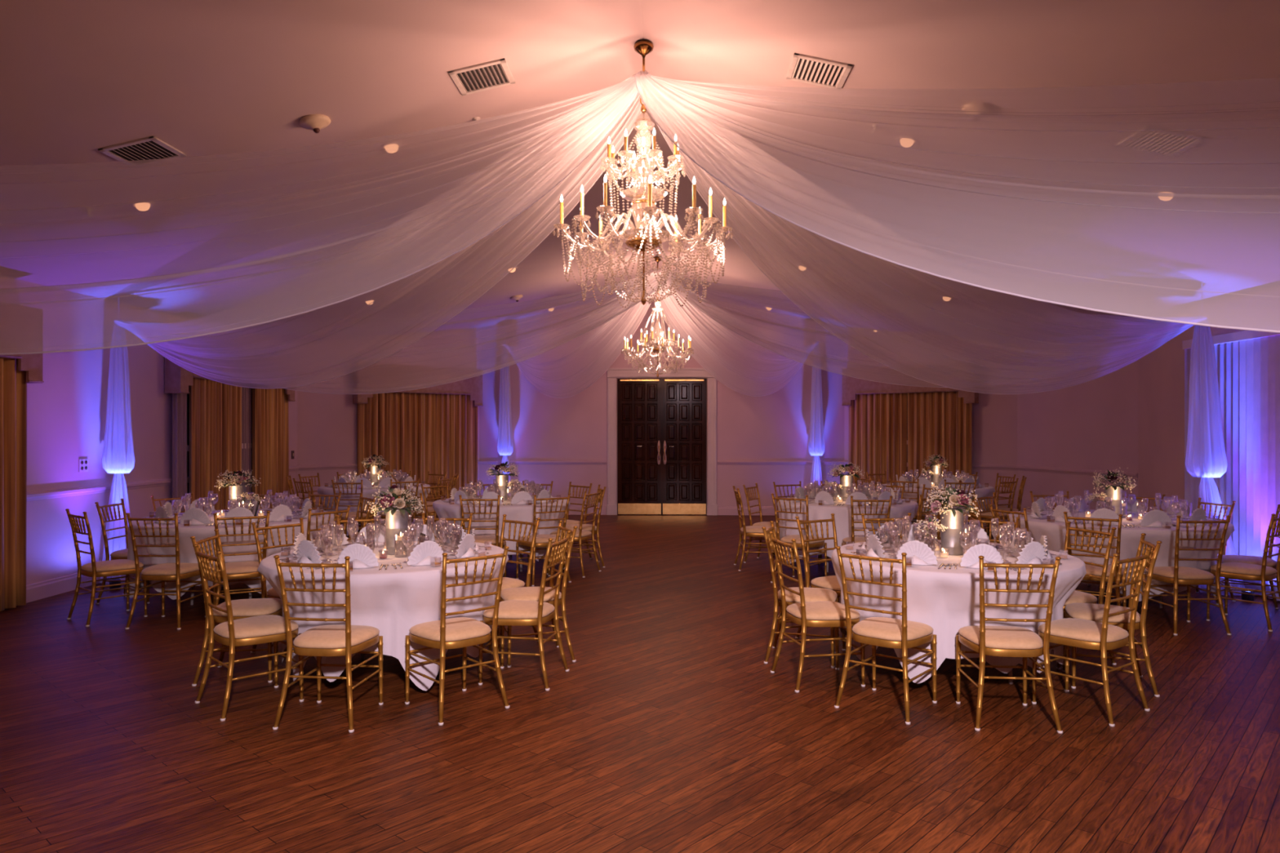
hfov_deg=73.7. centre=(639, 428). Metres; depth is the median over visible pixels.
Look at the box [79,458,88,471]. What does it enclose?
outlet plate
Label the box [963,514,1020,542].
chair
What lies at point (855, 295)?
swag
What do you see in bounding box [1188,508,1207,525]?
napkin
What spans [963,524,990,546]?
napkin
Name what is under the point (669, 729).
floor
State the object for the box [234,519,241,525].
jar
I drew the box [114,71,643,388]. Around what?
swag
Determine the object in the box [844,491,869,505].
napkin
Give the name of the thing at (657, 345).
chandelier
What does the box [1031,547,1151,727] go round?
chair
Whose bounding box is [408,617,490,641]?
cushion
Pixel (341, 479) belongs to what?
napkin
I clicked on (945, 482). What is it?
chair
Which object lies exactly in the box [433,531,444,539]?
cushion
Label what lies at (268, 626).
cushion
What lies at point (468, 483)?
chair
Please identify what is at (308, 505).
napkin
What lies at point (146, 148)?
ceiling vent
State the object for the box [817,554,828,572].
round table
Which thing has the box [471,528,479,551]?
napkin
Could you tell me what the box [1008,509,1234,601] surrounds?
tablecloth
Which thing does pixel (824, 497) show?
napkin
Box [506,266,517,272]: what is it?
recessed light
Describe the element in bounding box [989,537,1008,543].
cushion
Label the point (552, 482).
chair
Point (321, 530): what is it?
wine glass
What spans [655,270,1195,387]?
swag
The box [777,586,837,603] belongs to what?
cushion
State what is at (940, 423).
curtain
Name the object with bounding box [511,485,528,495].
napkin
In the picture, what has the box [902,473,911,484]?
napkin
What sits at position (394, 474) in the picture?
chair
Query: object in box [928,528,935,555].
bottle
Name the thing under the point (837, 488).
napkin
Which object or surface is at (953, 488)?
chair
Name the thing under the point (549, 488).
napkin
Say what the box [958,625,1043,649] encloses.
cushion
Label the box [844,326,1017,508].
wall
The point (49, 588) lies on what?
baseboard
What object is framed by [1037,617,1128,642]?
cushion
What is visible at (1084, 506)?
napkin
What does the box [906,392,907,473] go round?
window
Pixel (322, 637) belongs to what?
cushion
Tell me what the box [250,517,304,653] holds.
chair
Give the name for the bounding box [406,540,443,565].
napkin
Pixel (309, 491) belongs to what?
chair
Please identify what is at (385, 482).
napkin
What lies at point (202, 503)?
napkin
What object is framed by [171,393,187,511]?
curtain
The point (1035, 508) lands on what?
napkin
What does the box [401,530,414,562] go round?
wine glass
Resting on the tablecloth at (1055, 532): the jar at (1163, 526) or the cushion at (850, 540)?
the jar at (1163, 526)
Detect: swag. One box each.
[0,71,648,355]
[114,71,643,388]
[120,269,672,394]
[502,271,656,398]
[635,71,1279,333]
[644,70,1205,394]
[650,283,818,396]
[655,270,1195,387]
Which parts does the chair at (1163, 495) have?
rail, post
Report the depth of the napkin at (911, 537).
6.14 m
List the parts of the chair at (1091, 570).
post, rail, rail, rail, rail, seat frame, post, leg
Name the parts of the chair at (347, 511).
post, rail, rail, post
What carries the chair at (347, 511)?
on the floor
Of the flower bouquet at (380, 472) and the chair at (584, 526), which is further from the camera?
the flower bouquet at (380, 472)
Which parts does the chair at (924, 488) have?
post, rail, rail, post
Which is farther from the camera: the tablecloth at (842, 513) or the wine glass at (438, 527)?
the tablecloth at (842, 513)
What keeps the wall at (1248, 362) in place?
on the floor
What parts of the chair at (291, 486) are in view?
post, post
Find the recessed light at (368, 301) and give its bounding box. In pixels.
[363,299,375,304]
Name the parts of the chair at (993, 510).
post, rail, rail, post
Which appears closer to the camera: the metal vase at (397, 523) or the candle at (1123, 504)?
the metal vase at (397, 523)
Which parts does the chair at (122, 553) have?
post, rail, rail, rail, rail, seat frame, post, leg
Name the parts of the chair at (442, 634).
leg, post, seat frame, leg, rail, rail, rail, rail, post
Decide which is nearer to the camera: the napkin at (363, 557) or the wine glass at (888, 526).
the napkin at (363, 557)
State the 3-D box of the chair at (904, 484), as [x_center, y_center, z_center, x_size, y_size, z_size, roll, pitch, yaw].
[2.948,1.128,10.418,0.446,0.923,0.485,0,0,40]
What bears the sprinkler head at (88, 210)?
attached to the ceiling
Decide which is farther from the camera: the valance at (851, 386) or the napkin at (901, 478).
the valance at (851, 386)
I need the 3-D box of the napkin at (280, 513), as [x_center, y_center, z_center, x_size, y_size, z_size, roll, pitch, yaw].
[-3.212,0.752,7.634,0.113,0.146,0.243,0,0,9]
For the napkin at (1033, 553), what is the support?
on the tablecloth at (947, 600)
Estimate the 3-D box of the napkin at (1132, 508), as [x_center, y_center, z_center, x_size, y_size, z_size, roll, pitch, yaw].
[4.788,0.752,8.366,0.245,0.145,0.113,0,0,22]
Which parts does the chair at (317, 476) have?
post, rail, post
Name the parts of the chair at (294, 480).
post, rail, post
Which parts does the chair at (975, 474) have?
rail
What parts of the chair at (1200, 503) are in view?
post, rail, post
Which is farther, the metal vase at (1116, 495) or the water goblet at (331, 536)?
the metal vase at (1116, 495)
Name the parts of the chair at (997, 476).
post, rail, post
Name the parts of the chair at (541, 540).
leg, post, seat frame, leg, rail, rail, rail, rail, post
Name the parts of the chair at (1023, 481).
post, post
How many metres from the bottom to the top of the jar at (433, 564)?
0.052 m
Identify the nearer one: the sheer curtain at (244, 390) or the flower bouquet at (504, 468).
the flower bouquet at (504, 468)
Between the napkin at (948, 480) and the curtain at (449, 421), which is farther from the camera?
the curtain at (449, 421)
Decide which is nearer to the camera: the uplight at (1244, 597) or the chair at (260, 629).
the chair at (260, 629)
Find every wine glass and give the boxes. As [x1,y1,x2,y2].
[320,524,333,554]
[320,529,333,560]
[351,532,364,544]
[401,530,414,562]
[412,518,423,546]
[437,527,449,556]
[445,523,457,551]
[884,522,895,551]
[887,525,899,555]
[959,532,972,549]
[968,520,980,547]
[999,531,1012,563]
[1001,523,1013,552]
[1014,528,1027,557]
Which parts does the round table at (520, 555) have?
leg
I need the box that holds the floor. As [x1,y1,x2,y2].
[0,515,1279,852]
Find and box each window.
[186,383,251,509]
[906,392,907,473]
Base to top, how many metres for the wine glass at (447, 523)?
0.189 m
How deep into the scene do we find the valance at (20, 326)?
7.49 m
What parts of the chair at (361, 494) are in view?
post, rail, post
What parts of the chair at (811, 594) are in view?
post, rail, post, seat frame, leg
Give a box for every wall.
[0,275,297,585]
[297,328,479,508]
[479,287,844,506]
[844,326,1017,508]
[1017,338,1137,511]
[1137,315,1193,512]
[1182,324,1279,600]
[1193,285,1279,335]
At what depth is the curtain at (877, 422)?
15.04 m
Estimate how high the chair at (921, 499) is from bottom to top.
0.923 m
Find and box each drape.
[99,293,135,584]
[497,320,513,495]
[808,320,825,489]
[1185,281,1244,595]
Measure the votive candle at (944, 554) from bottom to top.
0.054 m
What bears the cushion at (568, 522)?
on the chair at (568, 522)
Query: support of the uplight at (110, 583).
on the floor
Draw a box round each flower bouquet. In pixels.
[213,469,260,490]
[240,492,264,502]
[361,453,389,468]
[364,484,424,516]
[377,469,394,476]
[485,459,519,479]
[506,479,524,488]
[824,480,842,488]
[827,458,863,479]
[915,514,947,533]
[920,468,933,476]
[923,454,949,468]
[924,484,983,518]
[1085,490,1111,503]
[1092,466,1137,492]
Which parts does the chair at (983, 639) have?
leg, post, seat frame, rail, rail, rail, rail, leg, post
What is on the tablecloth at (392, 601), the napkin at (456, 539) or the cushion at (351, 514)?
the napkin at (456, 539)
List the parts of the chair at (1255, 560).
post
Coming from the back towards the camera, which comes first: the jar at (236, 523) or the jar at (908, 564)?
the jar at (236, 523)
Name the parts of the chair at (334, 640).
post, rail, rail, rail, rail, leg, seat frame, post, leg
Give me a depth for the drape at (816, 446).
15.32 m
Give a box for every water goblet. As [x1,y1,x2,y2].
[311,531,322,555]
[320,536,333,563]
[333,526,344,550]
[365,523,376,546]
[448,530,460,555]
[451,526,462,550]
[888,524,898,547]
[888,532,900,557]
[1013,536,1026,562]
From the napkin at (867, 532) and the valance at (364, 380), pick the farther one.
the valance at (364, 380)
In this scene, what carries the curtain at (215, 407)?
hanging from the valance at (178, 379)
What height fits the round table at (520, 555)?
0.758 m
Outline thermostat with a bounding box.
[291,450,293,458]
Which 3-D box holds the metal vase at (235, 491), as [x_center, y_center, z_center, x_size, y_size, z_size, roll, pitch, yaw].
[-3.761,0.676,7.972,0.149,0.295,0.149,0,0,-30]
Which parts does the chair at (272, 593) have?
post, seat frame, rail, rail, post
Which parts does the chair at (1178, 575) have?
leg, post, seat frame, leg, rail, rail, rail, rail, post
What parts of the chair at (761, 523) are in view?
post, rail, post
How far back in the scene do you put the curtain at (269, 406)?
12.32 m
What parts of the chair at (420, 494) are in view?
post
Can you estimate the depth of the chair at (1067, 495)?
9.08 m
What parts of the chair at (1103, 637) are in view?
leg, leg, seat frame, post, rail, rail, rail, rail, post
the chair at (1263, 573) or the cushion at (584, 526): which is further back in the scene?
the cushion at (584, 526)
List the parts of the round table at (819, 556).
leg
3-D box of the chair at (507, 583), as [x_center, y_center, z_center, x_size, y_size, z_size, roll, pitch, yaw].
[-1.053,1.128,6.337,0.446,0.923,0.485,0,0,41]
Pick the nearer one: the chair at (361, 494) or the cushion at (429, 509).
the chair at (361, 494)
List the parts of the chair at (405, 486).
post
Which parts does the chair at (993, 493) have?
post, rail, post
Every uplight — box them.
[109,578,120,590]
[1240,591,1253,601]
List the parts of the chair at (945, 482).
rail, post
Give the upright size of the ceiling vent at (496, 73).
0.094 m
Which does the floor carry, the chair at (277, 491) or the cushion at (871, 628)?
the chair at (277, 491)
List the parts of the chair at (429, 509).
seat frame, post, post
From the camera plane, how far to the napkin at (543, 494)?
9.50 m
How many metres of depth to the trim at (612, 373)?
15.64 m
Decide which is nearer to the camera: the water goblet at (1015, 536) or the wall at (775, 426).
the water goblet at (1015, 536)
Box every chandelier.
[552,40,733,308]
[620,256,694,377]
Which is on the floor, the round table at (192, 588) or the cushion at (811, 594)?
the round table at (192, 588)
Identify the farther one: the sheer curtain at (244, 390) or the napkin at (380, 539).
the sheer curtain at (244, 390)
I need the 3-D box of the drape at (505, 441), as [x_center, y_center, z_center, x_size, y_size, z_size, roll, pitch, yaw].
[-2.465,-0.198,15.598,0.325,3.556,0.265,0,0,2]
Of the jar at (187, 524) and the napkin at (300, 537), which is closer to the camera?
the napkin at (300, 537)
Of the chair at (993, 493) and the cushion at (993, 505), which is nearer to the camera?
the chair at (993, 493)
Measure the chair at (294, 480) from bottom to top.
0.923 m
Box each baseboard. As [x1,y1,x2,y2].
[26,506,606,603]
[717,506,1008,526]
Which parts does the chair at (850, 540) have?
post, rail, rail, rail, rail, post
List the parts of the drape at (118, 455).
hanging cord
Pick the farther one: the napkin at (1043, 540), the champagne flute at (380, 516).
the champagne flute at (380, 516)
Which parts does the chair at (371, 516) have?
post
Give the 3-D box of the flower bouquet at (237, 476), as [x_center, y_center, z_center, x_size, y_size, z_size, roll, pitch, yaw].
[-3.764,0.477,7.966,0.343,0.193,0.416,0,0,26]
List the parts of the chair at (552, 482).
rail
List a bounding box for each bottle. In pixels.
[248,499,254,515]
[511,486,516,498]
[832,488,835,501]
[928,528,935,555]
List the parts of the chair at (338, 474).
rail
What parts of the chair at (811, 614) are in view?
post, rail, rail, rail, rail, post, seat frame, leg, leg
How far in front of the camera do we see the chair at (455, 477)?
12.57 m
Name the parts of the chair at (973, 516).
post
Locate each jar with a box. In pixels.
[183,523,191,526]
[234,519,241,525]
[280,546,290,555]
[344,560,355,571]
[431,556,440,567]
[478,547,486,556]
[484,541,491,550]
[846,541,853,550]
[906,556,913,567]
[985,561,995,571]
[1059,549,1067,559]
[1162,525,1170,528]
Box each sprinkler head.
[83,208,93,217]
[472,116,480,126]
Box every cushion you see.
[80,559,143,572]
[110,548,128,557]
[140,563,199,575]
[212,598,282,616]
[213,561,258,574]
[213,614,298,639]
[266,587,279,598]
[293,624,379,648]
[311,503,326,507]
[338,511,366,517]
[378,511,413,515]
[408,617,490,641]
[411,507,434,513]
[422,501,432,506]
[427,525,442,531]
[430,521,442,526]
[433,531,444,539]
[474,535,505,544]
[483,600,555,618]
[500,586,561,601]
[501,577,524,591]
[519,533,559,543]
[549,528,591,537]
[560,520,582,525]
[565,524,596,530]
[740,525,776,533]
[752,521,779,528]
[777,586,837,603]
[780,534,824,543]
[786,600,860,620]
[810,575,840,591]
[842,537,865,543]
[852,617,933,641]
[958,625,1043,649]
[980,510,1008,516]
[986,504,1007,509]
[987,507,1017,511]
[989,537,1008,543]
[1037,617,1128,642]
[1063,590,1097,605]
[1064,603,1140,622]
[1084,564,1124,576]
[1145,566,1214,579]
[1209,562,1276,575]
[1222,555,1276,566]
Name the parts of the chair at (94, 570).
post, rail, rail, rail, rail, post, seat frame, leg, leg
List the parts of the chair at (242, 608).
post, rail, rail, post, seat frame, leg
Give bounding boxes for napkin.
[154,506,170,523]
[162,501,174,517]
[178,507,210,524]
[188,497,215,513]
[222,506,255,524]
[245,497,260,511]
[269,504,293,521]
[273,496,295,511]
[291,533,306,557]
[295,539,322,563]
[300,497,312,513]
[300,501,311,517]
[316,526,349,550]
[337,477,346,488]
[337,542,378,568]
[353,478,372,488]
[354,474,370,482]
[355,524,386,545]
[378,477,395,488]
[400,474,408,484]
[403,476,413,486]
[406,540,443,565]
[407,522,435,544]
[441,524,466,546]
[449,488,457,501]
[453,490,468,503]
[455,533,475,558]
[462,485,475,498]
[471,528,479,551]
[480,491,502,505]
[482,484,496,494]
[510,491,533,504]
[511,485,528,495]
[534,485,544,497]
[536,489,549,502]
[547,487,552,497]
[794,488,800,501]
[798,486,805,498]
[808,485,825,497]
[813,490,834,504]
[834,485,839,497]
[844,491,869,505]
[858,485,877,498]
[859,528,869,551]
[866,534,885,558]
[875,491,893,504]
[875,524,897,546]
[884,487,895,500]
[893,489,902,502]
[896,540,937,565]
[897,475,906,486]
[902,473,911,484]
[902,523,937,542]
[913,477,931,488]
[918,473,931,483]
[937,477,957,488]
[942,474,959,482]
[960,543,1004,568]
[962,477,974,488]
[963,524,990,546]
[975,476,982,486]
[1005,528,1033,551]
[1016,541,1048,564]
[1029,501,1043,518]
[1035,497,1050,513]
[1040,535,1052,559]
[1051,505,1073,522]
[1065,496,1088,511]
[1088,507,1119,525]
[1121,497,1143,513]
[1139,509,1172,527]
[1165,501,1189,517]
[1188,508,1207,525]
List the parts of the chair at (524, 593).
leg, leg, seat frame, post, rail, post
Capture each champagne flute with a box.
[333,524,342,560]
[347,517,355,544]
[366,526,374,543]
[373,515,382,547]
[426,515,434,535]
[991,518,999,551]
[1005,521,1015,556]
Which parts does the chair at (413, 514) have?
seat frame, rail, post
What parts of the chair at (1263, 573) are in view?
leg, leg, seat frame, post, rail, rail, post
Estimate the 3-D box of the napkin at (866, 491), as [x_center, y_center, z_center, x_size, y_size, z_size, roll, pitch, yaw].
[2.694,0.752,10.123,0.113,0.144,0.247,0,0,-36]
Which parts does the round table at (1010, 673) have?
leg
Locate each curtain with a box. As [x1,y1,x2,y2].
[0,356,26,611]
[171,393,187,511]
[188,377,241,510]
[241,382,251,494]
[251,383,288,507]
[357,391,422,483]
[422,393,478,517]
[848,392,906,496]
[907,391,972,482]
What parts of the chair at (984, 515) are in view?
seat frame, post, rail, post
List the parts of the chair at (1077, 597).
post, seat frame, rail, rail, rail, rail, post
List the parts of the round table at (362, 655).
leg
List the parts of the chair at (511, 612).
leg, leg, seat frame, post, rail, rail, rail, rail, post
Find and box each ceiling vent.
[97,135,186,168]
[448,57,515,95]
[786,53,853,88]
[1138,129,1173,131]
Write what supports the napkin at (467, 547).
on the tablecloth at (392, 601)
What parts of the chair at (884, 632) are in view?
post, rail, rail, leg, rail, rail, seat frame, post, leg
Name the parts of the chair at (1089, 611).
leg, leg, seat frame, post, rail, rail, post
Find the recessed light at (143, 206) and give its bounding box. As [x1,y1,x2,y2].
[130,200,154,211]
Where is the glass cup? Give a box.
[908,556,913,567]
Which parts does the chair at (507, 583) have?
leg, post, rail, rail, rail, rail, post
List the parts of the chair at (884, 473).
rail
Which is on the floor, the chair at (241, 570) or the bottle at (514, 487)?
the chair at (241, 570)
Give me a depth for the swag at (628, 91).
4.19 m
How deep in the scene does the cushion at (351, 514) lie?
11.22 m
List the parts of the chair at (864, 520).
post, rail, post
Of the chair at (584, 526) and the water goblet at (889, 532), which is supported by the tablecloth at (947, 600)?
the water goblet at (889, 532)
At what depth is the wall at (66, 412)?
8.54 m
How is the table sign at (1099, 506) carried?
on the tablecloth at (1055, 532)
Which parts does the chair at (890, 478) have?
rail, rail, post, seat frame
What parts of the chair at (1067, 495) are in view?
post, rail, post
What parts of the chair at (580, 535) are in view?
seat frame, post, rail, rail, post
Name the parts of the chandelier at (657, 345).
crystal arm, crystal arm, crystal arm, crystal dish, crystal stem, crystal dish, crystal arm, crystal arm, crystal arm, crystal arm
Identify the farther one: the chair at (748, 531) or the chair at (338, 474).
the chair at (338, 474)
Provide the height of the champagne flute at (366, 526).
0.221 m
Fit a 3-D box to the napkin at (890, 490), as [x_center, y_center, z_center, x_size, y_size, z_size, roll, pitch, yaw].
[2.876,0.752,9.858,0.113,0.145,0.245,0,0,-35]
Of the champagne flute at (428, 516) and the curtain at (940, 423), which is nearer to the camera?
the champagne flute at (428, 516)
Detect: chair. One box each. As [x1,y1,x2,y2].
[65,508,147,626]
[94,498,149,604]
[124,512,208,630]
[150,493,193,588]
[190,528,286,686]
[192,544,303,721]
[212,511,270,626]
[245,490,279,508]
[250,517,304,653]
[272,555,383,733]
[285,475,324,510]
[293,478,341,526]
[297,472,326,510]
[306,505,351,541]
[307,490,342,527]
[331,480,371,537]
[335,515,386,540]
[336,471,364,482]
[346,493,376,542]
[364,497,379,526]
[377,478,420,525]
[384,471,411,528]
[396,485,442,532]
[402,493,444,539]
[404,546,510,725]
[411,475,453,525]
[420,482,448,526]
[421,512,473,538]
[422,471,447,506]
[424,472,458,524]
[458,494,506,577]
[467,481,496,496]
[478,530,570,691]
[488,514,540,653]
[497,520,577,667]
[510,480,553,558]
[515,493,571,586]
[542,481,592,559]
[546,488,601,577]
[564,484,606,568]
[733,485,777,571]
[742,483,782,563]
[761,520,837,668]
[768,531,865,693]
[770,493,826,587]
[773,480,822,558]
[795,513,845,651]
[820,480,853,492]
[834,546,937,724]
[841,495,893,546]
[853,472,859,492]
[857,476,873,488]
[860,512,911,542]
[866,471,886,494]
[873,481,905,499]
[888,477,932,524]
[895,493,946,540]
[902,471,928,481]
[907,484,945,528]
[933,488,954,540]
[936,479,977,524]
[950,471,977,525]
[955,555,1062,733]
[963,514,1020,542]
[968,478,1018,535]
[968,501,981,527]
[973,492,1008,543]
[985,473,1015,534]
[987,475,1026,536]
[989,504,1029,544]
[1029,491,1089,586]
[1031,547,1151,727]
[1056,521,1116,670]
[1062,533,1162,697]
[1063,511,1126,607]
[1122,493,1165,511]
[1142,515,1231,635]
[1190,497,1235,602]
[1206,513,1279,631]
[1216,504,1279,608]
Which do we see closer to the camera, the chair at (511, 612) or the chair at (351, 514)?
the chair at (511, 612)
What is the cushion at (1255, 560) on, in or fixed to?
on the chair at (1255, 560)
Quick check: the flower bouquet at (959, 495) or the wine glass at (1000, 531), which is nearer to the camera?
the wine glass at (1000, 531)
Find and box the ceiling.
[0,0,1279,344]
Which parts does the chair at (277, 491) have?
rail, post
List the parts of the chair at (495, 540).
post, rail, rail, rail, rail, post, leg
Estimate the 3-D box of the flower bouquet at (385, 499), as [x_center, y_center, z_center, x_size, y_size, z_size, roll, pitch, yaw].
[-1.610,0.477,5.614,0.343,0.217,0.416,0,0,17]
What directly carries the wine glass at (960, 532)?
on the tablecloth at (947, 600)
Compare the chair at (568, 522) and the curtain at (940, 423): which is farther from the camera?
the curtain at (940, 423)
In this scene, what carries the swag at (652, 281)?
hanging from the ceiling
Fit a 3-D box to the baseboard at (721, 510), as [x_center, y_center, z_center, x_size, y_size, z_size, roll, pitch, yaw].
[5.488,1.511,6.567,4.133,0.158,19.490,0,0,-12]
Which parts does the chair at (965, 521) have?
post, rail, rail, post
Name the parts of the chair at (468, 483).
rail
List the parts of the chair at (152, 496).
post, rail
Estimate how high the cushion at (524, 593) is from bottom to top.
0.050 m
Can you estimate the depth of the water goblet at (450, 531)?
5.56 m
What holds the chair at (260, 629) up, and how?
on the floor
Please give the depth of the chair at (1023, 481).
11.87 m
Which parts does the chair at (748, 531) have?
post, post, seat frame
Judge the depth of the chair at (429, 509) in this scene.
11.84 m
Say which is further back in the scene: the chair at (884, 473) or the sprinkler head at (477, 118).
the chair at (884, 473)
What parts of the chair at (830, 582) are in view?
post, rail, rail, rail, rail, seat frame, post, leg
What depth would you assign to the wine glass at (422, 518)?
5.99 m
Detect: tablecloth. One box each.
[125,508,334,599]
[257,539,508,690]
[317,483,430,535]
[432,495,569,561]
[777,497,918,563]
[831,539,1086,684]
[880,483,995,526]
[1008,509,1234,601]
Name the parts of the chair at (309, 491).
rail, rail, post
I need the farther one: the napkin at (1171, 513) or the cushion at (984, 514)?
the cushion at (984, 514)
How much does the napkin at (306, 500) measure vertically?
0.146 m
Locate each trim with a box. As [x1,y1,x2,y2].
[26,460,606,501]
[605,368,718,515]
[717,460,1137,479]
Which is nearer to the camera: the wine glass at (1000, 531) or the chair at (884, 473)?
the wine glass at (1000, 531)
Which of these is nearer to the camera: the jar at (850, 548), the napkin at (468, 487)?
the jar at (850, 548)
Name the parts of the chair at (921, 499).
post, rail, rail, post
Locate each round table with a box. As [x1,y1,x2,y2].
[190,586,252,604]
[329,653,364,683]
[519,554,529,571]
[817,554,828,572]
[921,657,1013,684]
[1097,585,1163,608]
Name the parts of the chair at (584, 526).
post, post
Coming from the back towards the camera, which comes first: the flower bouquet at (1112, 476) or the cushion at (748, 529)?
the cushion at (748, 529)
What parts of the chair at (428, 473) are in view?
post, rail, post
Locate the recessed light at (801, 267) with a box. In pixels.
[796,265,805,271]
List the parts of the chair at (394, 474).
rail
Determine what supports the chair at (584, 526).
on the floor
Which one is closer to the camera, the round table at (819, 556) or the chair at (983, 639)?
the chair at (983, 639)
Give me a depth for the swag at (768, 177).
3.61 m
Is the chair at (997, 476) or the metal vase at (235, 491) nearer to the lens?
the metal vase at (235, 491)
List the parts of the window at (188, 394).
glass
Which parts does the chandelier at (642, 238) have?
crystal arm, bulb, crystal arm, crystal arm, crystal arm, crystal arm, crystal arm, crystal arm, crystal arm, crystal arm, crystal arm, rod, crystal stem, crystal dish, crystal dish, rod, crystal dish, crystal dish, crystal arm, crystal arm, crystal arm, crystal arm, crystal arm, crystal arm, crystal arm, crystal arm, crystal arm, crystal arm, bulb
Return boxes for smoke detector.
[298,114,330,133]
[510,294,523,302]
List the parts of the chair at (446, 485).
post, rail, rail, post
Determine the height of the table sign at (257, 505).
0.140 m
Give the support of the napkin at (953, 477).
on the tablecloth at (984, 491)
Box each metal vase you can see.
[228,484,246,510]
[370,465,380,485]
[385,507,408,555]
[495,474,508,501]
[840,474,853,501]
[930,465,942,485]
[940,507,964,555]
[1104,485,1122,515]
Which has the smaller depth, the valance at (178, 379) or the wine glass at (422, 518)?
the wine glass at (422, 518)
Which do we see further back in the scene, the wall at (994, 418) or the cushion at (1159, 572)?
the wall at (994, 418)
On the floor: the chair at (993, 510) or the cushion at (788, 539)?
the chair at (993, 510)
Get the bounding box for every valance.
[0,301,44,383]
[164,337,295,401]
[352,362,483,406]
[841,361,978,405]
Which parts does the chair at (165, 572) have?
post, rail, rail, rail, rail, leg, seat frame, post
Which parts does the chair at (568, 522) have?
post, rail, rail, post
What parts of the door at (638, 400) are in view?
panel, panel, panel, panel, panel, panel, plate, panel, panel, panel, panel, panel, panel, kick plate, panel, panel, panel, panel, panel, panel, handle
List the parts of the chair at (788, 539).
post, rail, rail, rail, rail, leg, seat frame, post, leg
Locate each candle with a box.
[238,502,248,506]
[257,510,264,515]
[377,549,388,559]
[394,533,407,556]
[506,488,514,501]
[935,542,940,551]
[939,548,949,557]
[963,529,972,552]
[1084,511,1092,517]
[1122,502,1127,517]
[1125,514,1133,520]
[1137,512,1145,519]
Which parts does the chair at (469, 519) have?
post, rail, post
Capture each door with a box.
[617,378,661,515]
[662,378,706,515]
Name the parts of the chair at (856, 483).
post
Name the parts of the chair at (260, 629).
post, rail, rail, rail, rail, post, seat frame, leg, leg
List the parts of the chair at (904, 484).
rail, post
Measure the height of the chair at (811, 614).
0.923 m
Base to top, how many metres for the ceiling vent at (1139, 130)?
0.094 m
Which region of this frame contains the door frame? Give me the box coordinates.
[661,378,662,515]
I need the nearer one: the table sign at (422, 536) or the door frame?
the table sign at (422, 536)
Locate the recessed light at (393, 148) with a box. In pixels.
[380,141,402,153]
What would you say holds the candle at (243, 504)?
on the tablecloth at (187, 553)
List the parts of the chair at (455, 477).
post, post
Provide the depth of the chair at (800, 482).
10.70 m
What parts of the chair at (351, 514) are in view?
post, rail, rail, rail, seat frame, post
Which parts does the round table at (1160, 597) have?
leg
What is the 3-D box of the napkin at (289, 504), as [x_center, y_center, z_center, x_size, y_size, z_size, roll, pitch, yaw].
[-3.564,0.752,8.558,0.247,0.144,0.113,0,0,38]
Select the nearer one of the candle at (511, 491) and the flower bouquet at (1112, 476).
the flower bouquet at (1112, 476)
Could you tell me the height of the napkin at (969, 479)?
0.144 m
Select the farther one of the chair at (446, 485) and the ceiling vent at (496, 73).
the chair at (446, 485)
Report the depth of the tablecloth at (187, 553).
7.27 m
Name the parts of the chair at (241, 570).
leg, post, seat frame, rail, rail, rail, rail, post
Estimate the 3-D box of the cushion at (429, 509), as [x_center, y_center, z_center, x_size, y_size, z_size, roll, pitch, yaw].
[-2.965,1.147,12.011,0.412,0.050,0.416,0,0,16]
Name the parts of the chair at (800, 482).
post, rail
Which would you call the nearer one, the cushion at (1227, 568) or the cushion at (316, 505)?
the cushion at (1227, 568)
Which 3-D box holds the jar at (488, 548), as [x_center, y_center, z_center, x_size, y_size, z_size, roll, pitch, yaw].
[-1.034,0.798,5.809,0.047,0.052,0.047,0,0,-9]
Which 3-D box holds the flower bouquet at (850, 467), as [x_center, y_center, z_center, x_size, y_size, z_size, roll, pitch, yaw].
[2.341,0.454,9.743,0.378,0.232,0.368,0,0,-19]
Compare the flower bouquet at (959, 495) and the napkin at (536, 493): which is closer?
the flower bouquet at (959, 495)
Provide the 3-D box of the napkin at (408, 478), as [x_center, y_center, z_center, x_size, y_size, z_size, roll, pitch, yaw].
[-3.288,0.752,12.127,0.113,0.146,0.243,0,0,-6]
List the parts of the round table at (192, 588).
leg, leg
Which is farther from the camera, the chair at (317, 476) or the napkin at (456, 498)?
the chair at (317, 476)
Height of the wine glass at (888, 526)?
0.189 m
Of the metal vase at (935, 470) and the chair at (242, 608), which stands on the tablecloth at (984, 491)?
the metal vase at (935, 470)
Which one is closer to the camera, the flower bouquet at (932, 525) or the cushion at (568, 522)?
the flower bouquet at (932, 525)
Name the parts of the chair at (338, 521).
post, rail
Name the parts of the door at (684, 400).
handle, panel, panel, panel, panel, panel, panel, plate, panel, panel, panel, panel, panel, panel, kick plate, panel, panel, panel, panel, panel, panel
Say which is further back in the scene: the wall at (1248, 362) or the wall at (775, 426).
the wall at (775, 426)
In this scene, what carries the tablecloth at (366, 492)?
on the round table
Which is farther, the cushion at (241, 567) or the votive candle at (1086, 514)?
the votive candle at (1086, 514)
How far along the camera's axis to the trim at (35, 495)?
9.80 m
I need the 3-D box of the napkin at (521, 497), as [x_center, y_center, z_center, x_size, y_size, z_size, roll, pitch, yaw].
[-1.285,0.752,9.291,0.113,0.145,0.245,0,0,40]
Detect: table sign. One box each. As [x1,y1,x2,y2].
[253,501,261,515]
[417,533,426,544]
[826,488,833,499]
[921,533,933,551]
[1096,502,1101,509]

